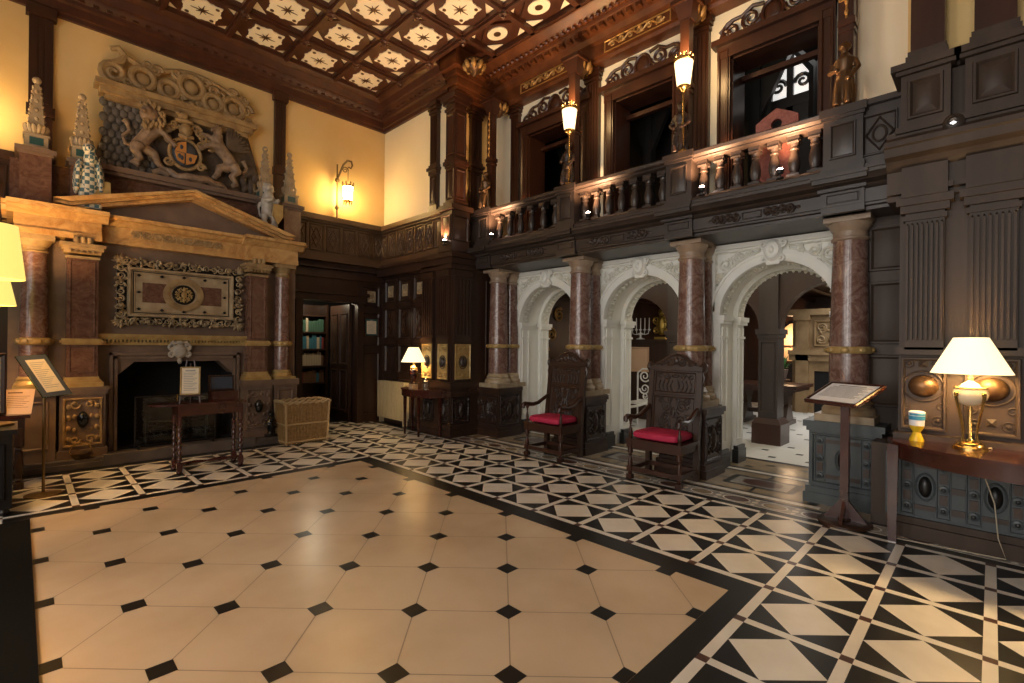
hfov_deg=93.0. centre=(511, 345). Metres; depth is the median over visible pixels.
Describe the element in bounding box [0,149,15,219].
trim
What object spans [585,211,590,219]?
floodlight
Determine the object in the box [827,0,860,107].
post
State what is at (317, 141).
wall
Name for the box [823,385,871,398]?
print
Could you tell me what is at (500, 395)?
column pair
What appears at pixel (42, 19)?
trim
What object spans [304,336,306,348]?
book
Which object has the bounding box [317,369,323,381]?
book
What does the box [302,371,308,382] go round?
book
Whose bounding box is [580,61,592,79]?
pendant
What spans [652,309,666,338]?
figure
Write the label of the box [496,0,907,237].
wall
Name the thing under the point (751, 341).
wall
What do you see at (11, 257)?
table lamp
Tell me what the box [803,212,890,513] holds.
column pair
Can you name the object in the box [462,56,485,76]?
pendant
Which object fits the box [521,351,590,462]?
armchair
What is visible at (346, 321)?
door
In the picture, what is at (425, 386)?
glass jar
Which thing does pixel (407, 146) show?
wall
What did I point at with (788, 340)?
wall niche
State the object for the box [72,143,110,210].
bird
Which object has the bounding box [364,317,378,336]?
framed notice
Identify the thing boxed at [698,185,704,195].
floodlight
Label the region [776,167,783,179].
floodlight
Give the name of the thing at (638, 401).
metal gate
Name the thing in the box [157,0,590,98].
ceiling
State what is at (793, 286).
arch
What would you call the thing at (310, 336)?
book
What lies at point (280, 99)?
trim
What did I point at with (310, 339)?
book
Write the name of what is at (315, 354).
book
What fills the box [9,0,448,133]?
trim
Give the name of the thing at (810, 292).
ceiling
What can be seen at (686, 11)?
post
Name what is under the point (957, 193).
wall paneling
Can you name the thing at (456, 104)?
pier
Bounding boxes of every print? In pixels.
[6,392,28,407]
[33,362,56,387]
[183,370,195,390]
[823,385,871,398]
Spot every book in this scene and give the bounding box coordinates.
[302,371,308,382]
[303,318,307,331]
[303,372,305,382]
[304,335,308,348]
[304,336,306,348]
[306,353,311,365]
[306,354,308,365]
[308,321,310,331]
[308,352,313,365]
[309,335,313,348]
[309,338,311,348]
[313,321,315,331]
[313,351,318,364]
[313,370,315,381]
[314,319,320,331]
[314,335,316,348]
[314,353,316,364]
[316,370,320,381]
[316,372,318,381]
[317,337,319,348]
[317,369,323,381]
[321,337,323,348]
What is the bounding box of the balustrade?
[469,91,900,247]
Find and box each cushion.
[529,413,576,424]
[633,427,691,442]
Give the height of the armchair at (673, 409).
1.433 m
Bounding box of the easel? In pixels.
[179,360,200,402]
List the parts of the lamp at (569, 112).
lamp shade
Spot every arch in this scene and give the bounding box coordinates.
[517,266,570,431]
[600,251,678,446]
[712,231,832,467]
[779,271,826,328]
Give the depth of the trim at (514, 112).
8.30 m
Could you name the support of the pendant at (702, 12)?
hanging from the trim at (607, 32)
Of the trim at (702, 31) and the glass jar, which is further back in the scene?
the glass jar
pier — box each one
[440,90,472,206]
[664,284,677,355]
[751,274,789,446]
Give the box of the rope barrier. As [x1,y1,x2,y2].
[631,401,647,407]
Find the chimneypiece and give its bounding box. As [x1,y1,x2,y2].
[1,143,306,475]
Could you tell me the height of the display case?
0.300 m
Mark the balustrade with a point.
(853, 133)
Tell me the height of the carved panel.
2.400 m
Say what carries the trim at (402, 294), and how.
attached to the wall at (407, 146)
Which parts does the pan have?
hoop handle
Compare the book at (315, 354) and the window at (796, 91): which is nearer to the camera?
the window at (796, 91)
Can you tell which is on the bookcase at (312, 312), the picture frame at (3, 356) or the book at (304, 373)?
the book at (304, 373)
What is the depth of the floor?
3.15 m
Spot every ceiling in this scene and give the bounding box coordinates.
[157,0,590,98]
[805,284,829,296]
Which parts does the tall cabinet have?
door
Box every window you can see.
[744,50,817,135]
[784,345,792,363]
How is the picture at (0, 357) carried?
attached to the picture frame at (3, 356)
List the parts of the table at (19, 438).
frieze rail, leg, leg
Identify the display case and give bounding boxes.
[208,375,238,400]
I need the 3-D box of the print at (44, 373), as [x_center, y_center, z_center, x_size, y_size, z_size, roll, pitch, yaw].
[-4.544,0.281,4.729,0.201,0.244,0.130,1,0,7]
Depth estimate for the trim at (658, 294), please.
8.98 m
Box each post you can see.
[478,95,504,208]
[559,50,589,184]
[669,0,704,153]
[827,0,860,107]
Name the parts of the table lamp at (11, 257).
stem, lamp shade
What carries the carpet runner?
on the floor
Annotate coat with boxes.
[93,45,258,194]
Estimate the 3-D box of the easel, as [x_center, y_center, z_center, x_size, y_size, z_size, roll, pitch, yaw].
[-3.790,0.419,5.728,0.220,0.497,0.136,1,0,-31]
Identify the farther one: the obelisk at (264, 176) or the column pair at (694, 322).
the obelisk at (264, 176)
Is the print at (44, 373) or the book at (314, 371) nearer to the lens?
the print at (44, 373)
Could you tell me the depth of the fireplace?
11.34 m
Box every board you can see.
[5,389,34,414]
[756,108,799,181]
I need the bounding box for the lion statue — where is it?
[257,182,282,227]
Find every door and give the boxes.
[294,287,369,422]
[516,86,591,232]
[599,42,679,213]
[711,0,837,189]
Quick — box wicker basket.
[273,396,330,445]
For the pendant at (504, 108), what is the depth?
8.20 m
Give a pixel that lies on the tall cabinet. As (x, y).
(643, 351)
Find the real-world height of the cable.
0.797 m
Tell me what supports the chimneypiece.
on the floor
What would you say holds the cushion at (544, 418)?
on the armchair at (565, 396)
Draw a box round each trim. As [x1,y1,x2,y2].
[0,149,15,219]
[0,219,383,421]
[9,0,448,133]
[25,0,56,150]
[272,89,288,199]
[298,211,381,268]
[367,272,421,427]
[375,258,439,277]
[380,209,440,265]
[418,203,484,437]
[426,99,442,211]
[433,46,494,115]
[467,104,486,210]
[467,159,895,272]
[469,271,490,422]
[481,0,750,117]
[507,104,522,234]
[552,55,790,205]
[583,65,603,217]
[637,285,830,303]
[639,283,667,320]
[692,12,714,192]
[747,286,758,327]
[838,0,857,99]
[868,215,899,524]
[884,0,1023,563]
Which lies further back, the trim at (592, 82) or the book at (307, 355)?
the book at (307, 355)
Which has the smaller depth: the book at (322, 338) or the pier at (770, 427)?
the pier at (770, 427)
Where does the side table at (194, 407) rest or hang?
on the floor
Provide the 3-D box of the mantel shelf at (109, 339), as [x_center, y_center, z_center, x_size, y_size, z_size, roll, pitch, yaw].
[-4.594,-0.075,6.690,0.140,0.140,1.700,1,0,45]
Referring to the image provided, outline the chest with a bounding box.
[0,421,17,516]
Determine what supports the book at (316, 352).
on the bookcase at (312, 312)
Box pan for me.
[69,441,91,459]
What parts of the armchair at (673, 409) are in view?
leg, arm, leg, seat, panel, crest rail, leg, arm, leg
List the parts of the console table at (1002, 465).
leg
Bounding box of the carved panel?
[548,298,569,367]
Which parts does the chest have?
chest lid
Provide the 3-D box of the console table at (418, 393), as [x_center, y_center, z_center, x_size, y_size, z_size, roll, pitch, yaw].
[-1.556,1.102,8.112,1.000,0.765,0.370,1,0,45]
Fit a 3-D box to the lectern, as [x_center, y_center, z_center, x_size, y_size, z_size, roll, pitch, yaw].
[2.865,0.925,4.171,0.414,1.207,0.470,1,0,-19]
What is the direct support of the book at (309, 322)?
on the bookcase at (312, 312)
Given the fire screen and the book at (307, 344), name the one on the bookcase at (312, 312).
the book at (307, 344)
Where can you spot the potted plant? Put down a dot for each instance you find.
(785, 359)
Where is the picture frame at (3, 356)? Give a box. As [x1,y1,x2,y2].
[0,353,6,414]
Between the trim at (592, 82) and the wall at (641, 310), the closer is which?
the trim at (592, 82)
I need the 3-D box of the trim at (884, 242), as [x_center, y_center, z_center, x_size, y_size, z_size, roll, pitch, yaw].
[3.508,0.035,4.547,0.400,3.000,1.000,1,0,45]
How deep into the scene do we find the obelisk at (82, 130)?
6.06 m
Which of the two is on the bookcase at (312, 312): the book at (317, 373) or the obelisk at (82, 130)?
the book at (317, 373)
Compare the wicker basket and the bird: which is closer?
the bird
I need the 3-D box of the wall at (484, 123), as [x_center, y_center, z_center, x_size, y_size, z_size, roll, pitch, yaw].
[-0.678,-2.882,8.640,0.250,2.750,1.100,1,0,45]
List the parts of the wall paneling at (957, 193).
dado panel, board, dado panel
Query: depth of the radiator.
9.14 m
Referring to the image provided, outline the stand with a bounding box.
[14,354,71,498]
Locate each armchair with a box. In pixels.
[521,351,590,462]
[623,353,708,489]
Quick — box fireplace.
[787,308,829,412]
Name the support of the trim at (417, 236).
attached to the wall at (407, 146)
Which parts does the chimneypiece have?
opening moulding, carved frame, frame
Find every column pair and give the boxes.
[477,268,525,437]
[550,256,609,455]
[654,238,725,480]
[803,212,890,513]
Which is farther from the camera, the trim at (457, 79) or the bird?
the trim at (457, 79)
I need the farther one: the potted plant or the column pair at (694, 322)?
the potted plant
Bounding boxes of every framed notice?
[180,367,200,394]
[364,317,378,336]
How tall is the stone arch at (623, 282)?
2.760 m
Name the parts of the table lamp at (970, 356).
lamp shade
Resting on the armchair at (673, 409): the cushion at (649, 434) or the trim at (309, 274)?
the cushion at (649, 434)
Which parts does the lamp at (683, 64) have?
lamp shade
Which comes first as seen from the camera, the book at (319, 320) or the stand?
the stand
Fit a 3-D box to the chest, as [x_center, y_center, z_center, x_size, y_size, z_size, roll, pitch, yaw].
[-4.819,1.082,4.047,0.630,0.740,0.980,1,0,45]
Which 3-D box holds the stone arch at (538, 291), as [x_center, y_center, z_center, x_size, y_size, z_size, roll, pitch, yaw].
[0.763,0.128,8.252,1.770,2.760,0.895,1,0,45]
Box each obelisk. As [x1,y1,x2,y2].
[22,77,49,149]
[69,94,93,159]
[254,147,274,197]
[279,153,298,205]
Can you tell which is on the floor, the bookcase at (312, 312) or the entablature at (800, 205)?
the bookcase at (312, 312)
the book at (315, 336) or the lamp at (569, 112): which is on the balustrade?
the lamp at (569, 112)
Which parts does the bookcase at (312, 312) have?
shelf, shelf, shelf, shelf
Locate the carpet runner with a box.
[0,519,38,682]
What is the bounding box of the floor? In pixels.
[0,401,1023,682]
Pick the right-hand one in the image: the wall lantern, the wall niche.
the wall niche
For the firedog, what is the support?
on the chimneypiece
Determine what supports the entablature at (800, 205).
attached to the wall at (882, 24)
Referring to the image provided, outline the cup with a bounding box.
[908,410,925,425]
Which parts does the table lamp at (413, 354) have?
lamp shade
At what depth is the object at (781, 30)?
5.61 m
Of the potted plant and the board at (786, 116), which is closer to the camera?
the board at (786, 116)
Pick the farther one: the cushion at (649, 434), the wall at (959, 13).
the cushion at (649, 434)
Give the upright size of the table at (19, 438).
0.755 m
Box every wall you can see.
[0,0,384,226]
[303,300,348,397]
[384,105,445,225]
[466,113,486,202]
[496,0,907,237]
[544,110,810,227]
[560,293,666,338]
[743,296,830,404]
[803,45,817,60]
[908,0,1023,51]
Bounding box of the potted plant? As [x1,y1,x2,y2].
[784,355,795,378]
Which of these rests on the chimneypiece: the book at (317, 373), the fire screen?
the fire screen
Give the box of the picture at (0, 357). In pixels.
[0,357,0,405]
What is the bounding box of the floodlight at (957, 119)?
[942,113,964,129]
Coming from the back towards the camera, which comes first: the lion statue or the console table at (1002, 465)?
the lion statue
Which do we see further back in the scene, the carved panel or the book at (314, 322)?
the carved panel
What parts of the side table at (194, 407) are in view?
leg, leg, frieze rail, leg, leg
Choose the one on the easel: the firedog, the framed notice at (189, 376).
the framed notice at (189, 376)
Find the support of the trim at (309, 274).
attached to the wall at (317, 141)
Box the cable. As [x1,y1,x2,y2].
[897,448,1005,559]
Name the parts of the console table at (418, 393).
leg, leg, leg, leg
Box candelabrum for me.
[631,318,650,338]
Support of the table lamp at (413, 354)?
on the console table at (418, 393)
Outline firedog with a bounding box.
[264,412,276,436]
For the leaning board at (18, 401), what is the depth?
4.97 m
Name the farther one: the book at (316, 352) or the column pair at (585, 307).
the book at (316, 352)
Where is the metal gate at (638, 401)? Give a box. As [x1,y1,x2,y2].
[631,368,648,423]
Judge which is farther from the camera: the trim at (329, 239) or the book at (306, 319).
the book at (306, 319)
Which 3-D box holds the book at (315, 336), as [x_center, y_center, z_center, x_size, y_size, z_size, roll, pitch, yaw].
[-4.051,-0.078,9.922,0.190,0.275,0.049,1,0,45]
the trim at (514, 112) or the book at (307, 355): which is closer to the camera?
the trim at (514, 112)
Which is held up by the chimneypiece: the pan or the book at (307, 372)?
the pan
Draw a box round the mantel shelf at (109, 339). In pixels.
[98,334,246,345]
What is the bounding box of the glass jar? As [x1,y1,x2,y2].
[422,379,428,389]
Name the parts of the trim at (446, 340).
dado panel, panel, dado panel, panel, panel, dado panel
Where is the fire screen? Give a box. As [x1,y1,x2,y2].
[134,393,215,449]
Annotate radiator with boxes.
[377,380,408,426]
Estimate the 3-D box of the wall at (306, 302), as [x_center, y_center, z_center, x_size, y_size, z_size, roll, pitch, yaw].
[-3.878,-0.063,9.876,1.800,3.050,3.800,1,0,45]
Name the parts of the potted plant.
pot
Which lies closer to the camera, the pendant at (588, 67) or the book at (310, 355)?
the pendant at (588, 67)
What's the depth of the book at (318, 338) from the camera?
9.90 m
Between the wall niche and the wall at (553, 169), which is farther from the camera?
the wall niche
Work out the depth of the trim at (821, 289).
11.65 m
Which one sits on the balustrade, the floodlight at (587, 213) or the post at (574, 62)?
the post at (574, 62)
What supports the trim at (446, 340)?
attached to the wall at (484, 123)
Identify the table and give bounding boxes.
[0,414,29,489]
[148,398,246,474]
[401,387,445,436]
[743,380,812,424]
[887,437,1023,542]
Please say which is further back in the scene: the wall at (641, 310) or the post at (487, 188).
the wall at (641, 310)
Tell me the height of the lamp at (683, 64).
1.092 m
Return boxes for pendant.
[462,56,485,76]
[497,102,508,117]
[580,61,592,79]
[693,4,706,27]
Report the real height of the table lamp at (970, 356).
0.801 m
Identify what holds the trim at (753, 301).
on the pier at (770, 427)
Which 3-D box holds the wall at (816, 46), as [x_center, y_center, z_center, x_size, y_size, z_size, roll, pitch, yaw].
[3.273,-2.918,7.268,7.800,2.900,2.300,1,0,45]
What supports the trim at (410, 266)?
attached to the wall at (407, 146)
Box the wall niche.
[784,323,792,360]
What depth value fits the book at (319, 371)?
9.93 m
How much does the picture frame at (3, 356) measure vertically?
0.620 m
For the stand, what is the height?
1.370 m
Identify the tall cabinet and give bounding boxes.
[631,339,666,419]
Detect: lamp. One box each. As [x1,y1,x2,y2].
[0,222,25,426]
[0,281,16,305]
[401,347,424,388]
[561,102,577,184]
[673,51,694,151]
[930,337,1014,450]
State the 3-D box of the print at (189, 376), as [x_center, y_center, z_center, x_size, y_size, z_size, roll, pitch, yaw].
[-3.779,0.405,5.710,0.130,0.235,0.048,1,0,-31]
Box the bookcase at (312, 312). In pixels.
[302,304,328,397]
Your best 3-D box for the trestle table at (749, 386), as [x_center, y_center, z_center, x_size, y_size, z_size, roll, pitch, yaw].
[5.144,1.151,9.807,1.350,0.800,1.200,1,0,45]
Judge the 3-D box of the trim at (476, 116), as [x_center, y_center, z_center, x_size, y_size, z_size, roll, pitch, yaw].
[-0.628,-2.831,8.435,0.150,2.550,0.340,1,0,45]
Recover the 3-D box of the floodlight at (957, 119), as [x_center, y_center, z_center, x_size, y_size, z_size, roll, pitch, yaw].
[3.348,-1.697,3.685,0.130,0.130,0.055,1,0,45]
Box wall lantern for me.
[335,160,353,218]
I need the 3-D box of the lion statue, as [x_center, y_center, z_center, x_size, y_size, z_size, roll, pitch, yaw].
[-3.707,-2.142,7.458,0.290,0.691,0.301,1,0,45]
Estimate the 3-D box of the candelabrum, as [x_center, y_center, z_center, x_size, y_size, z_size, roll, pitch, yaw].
[2.713,-0.358,10.256,0.467,0.450,0.180,1,0,45]
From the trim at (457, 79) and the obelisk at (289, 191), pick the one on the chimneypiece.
the obelisk at (289, 191)
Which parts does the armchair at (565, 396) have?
leg, arm, leg, seat, leg, panel, crest rail, arm, leg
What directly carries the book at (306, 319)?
on the bookcase at (312, 312)
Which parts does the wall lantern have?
crown, lamp shade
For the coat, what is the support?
on the chimneypiece
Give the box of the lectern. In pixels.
[804,381,886,531]
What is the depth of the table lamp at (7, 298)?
4.91 m
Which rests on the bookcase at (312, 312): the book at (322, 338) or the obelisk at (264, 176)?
the book at (322, 338)
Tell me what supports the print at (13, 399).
attached to the leaning board at (18, 401)
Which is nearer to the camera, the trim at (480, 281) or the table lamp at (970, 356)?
the table lamp at (970, 356)
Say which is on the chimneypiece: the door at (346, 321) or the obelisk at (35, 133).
the obelisk at (35, 133)
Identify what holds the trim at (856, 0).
attached to the wall at (882, 24)
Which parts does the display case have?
lid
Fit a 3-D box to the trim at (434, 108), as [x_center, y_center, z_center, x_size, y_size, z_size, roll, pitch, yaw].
[-1.331,-3.193,8.297,0.300,1.880,0.150,1,0,45]
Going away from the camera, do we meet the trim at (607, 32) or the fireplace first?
the trim at (607, 32)
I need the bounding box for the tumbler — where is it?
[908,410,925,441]
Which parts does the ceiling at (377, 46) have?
panel, panel, panel, panel, panel, panel, panel, panel, panel, panel, oval panel, oval panel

